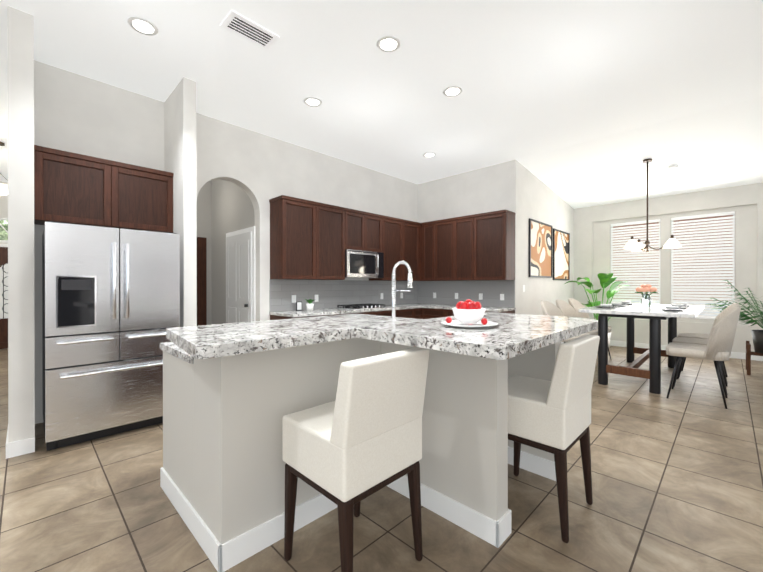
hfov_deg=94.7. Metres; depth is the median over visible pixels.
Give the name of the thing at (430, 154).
recessed light
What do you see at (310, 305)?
potted plant
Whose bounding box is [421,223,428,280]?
upper cabinet
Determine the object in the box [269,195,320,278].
upper cabinet
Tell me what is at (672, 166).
smoke detector
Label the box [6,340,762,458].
baseboard
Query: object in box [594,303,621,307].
place setting
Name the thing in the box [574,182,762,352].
wall
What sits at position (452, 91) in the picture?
recessed light
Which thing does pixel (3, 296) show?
entry door
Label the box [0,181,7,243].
wall
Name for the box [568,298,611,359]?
chair
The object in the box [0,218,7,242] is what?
transom window
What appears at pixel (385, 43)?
recessed light
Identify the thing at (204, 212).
wall
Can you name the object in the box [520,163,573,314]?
wall
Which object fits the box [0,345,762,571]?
floor
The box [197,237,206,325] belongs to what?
panel
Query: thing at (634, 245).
chandelier
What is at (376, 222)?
upper cabinet
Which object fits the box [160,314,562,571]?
kitchen island
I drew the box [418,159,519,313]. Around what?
wall
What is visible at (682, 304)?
place setting
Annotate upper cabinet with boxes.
[34,145,172,232]
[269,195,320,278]
[321,203,348,278]
[349,209,368,250]
[369,213,384,254]
[369,216,404,280]
[405,220,420,280]
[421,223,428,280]
[429,219,448,280]
[449,215,468,280]
[469,210,515,280]
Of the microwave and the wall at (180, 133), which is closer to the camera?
the wall at (180, 133)
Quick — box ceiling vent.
[220,10,279,49]
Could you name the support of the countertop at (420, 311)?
on the floor
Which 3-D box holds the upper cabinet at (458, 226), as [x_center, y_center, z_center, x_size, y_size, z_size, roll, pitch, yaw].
[1.547,-0.655,6.230,0.503,1.114,0.348,0,0,45]
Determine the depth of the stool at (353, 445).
1.46 m
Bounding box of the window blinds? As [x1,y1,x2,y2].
[611,211,734,318]
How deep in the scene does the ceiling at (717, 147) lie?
5.49 m
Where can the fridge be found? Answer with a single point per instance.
(110, 305)
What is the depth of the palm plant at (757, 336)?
5.11 m
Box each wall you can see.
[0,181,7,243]
[7,6,34,442]
[34,60,417,423]
[164,77,196,326]
[197,181,210,324]
[211,180,254,324]
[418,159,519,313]
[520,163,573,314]
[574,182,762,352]
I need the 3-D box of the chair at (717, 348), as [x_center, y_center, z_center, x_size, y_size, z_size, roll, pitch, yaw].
[3.631,0.754,3.973,0.611,1.052,0.671,0,0,45]
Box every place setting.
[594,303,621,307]
[611,302,628,305]
[660,305,689,310]
[671,303,692,305]
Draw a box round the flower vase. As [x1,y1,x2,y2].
[635,284,656,306]
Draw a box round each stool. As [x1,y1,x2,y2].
[282,347,428,571]
[508,335,599,542]
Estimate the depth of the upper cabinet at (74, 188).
3.32 m
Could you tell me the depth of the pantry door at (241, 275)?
5.14 m
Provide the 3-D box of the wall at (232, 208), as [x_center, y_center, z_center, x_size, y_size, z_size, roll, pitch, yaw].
[-2.323,-0.411,5.557,1.650,3.370,0.120,0,0,45]
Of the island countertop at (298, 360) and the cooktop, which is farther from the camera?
the cooktop
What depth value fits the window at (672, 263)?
6.98 m
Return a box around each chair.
[541,301,589,341]
[556,299,597,342]
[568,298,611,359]
[666,307,740,408]
[672,305,739,394]
[677,303,738,383]
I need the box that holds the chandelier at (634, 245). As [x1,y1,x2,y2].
[623,158,681,251]
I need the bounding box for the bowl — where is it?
[440,299,497,327]
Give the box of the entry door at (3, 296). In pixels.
[0,244,7,348]
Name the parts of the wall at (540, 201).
picture frame, picture frame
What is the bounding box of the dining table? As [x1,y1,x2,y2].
[578,303,703,393]
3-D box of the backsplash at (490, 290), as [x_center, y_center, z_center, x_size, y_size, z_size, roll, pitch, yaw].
[1.480,0.129,6.535,2.040,0.455,0.010,0,0,45]
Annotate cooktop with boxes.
[335,303,387,309]
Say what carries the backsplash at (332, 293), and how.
attached to the wall at (260, 169)
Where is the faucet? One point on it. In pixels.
(393, 285)
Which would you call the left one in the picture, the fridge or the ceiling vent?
the fridge
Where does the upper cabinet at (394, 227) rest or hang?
attached to the wall at (260, 169)
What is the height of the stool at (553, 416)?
0.995 m
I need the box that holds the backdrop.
[613,215,732,300]
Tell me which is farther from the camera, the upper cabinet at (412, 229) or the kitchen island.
the upper cabinet at (412, 229)
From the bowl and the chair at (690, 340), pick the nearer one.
the bowl
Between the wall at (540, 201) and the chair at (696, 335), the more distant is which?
the wall at (540, 201)
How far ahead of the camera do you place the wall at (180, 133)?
3.58 m
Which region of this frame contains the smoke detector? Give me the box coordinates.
[668,165,677,168]
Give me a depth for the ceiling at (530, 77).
3.33 m
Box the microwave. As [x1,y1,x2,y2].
[345,249,383,277]
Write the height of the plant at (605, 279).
1.515 m
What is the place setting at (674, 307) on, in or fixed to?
on the dining table
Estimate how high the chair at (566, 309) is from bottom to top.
1.052 m
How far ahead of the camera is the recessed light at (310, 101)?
3.98 m
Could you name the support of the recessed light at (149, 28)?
in the ceiling at (530, 77)
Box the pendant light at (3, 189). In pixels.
[0,142,7,194]
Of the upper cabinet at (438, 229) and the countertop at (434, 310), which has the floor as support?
the countertop at (434, 310)
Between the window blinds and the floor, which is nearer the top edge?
the window blinds
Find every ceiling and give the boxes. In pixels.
[0,0,762,183]
[516,96,762,208]
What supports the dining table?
on the floor
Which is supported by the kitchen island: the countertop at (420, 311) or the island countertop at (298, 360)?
the island countertop at (298, 360)
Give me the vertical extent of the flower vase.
0.331 m
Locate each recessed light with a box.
[127,16,157,35]
[304,97,321,106]
[377,36,400,51]
[423,152,435,156]
[443,86,462,96]
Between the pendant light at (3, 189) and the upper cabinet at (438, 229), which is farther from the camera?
the upper cabinet at (438, 229)
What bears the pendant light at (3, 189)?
hanging from the ceiling at (530, 77)
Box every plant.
[296,299,313,310]
[565,273,629,346]
[705,280,762,374]
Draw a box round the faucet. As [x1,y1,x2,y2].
[391,261,412,316]
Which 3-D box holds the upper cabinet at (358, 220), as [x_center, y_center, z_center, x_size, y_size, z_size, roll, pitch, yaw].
[-0.522,-0.891,5.728,0.348,0.640,0.466,0,0,45]
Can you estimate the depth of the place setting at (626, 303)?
5.72 m
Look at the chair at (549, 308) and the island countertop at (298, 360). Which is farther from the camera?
the chair at (549, 308)
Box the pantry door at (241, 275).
[226,226,255,322]
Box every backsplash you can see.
[269,279,417,311]
[418,280,514,307]
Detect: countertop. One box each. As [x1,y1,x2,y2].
[160,312,597,407]
[269,303,431,319]
[423,304,515,318]
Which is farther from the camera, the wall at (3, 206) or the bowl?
the wall at (3, 206)
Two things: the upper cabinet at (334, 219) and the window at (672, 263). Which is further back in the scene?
the window at (672, 263)
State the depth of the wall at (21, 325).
2.67 m
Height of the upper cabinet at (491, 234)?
1.114 m
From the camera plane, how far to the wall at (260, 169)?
4.35 m
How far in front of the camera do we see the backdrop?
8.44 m
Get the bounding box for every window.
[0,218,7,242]
[610,215,734,303]
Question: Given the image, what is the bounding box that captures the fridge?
[42,221,179,450]

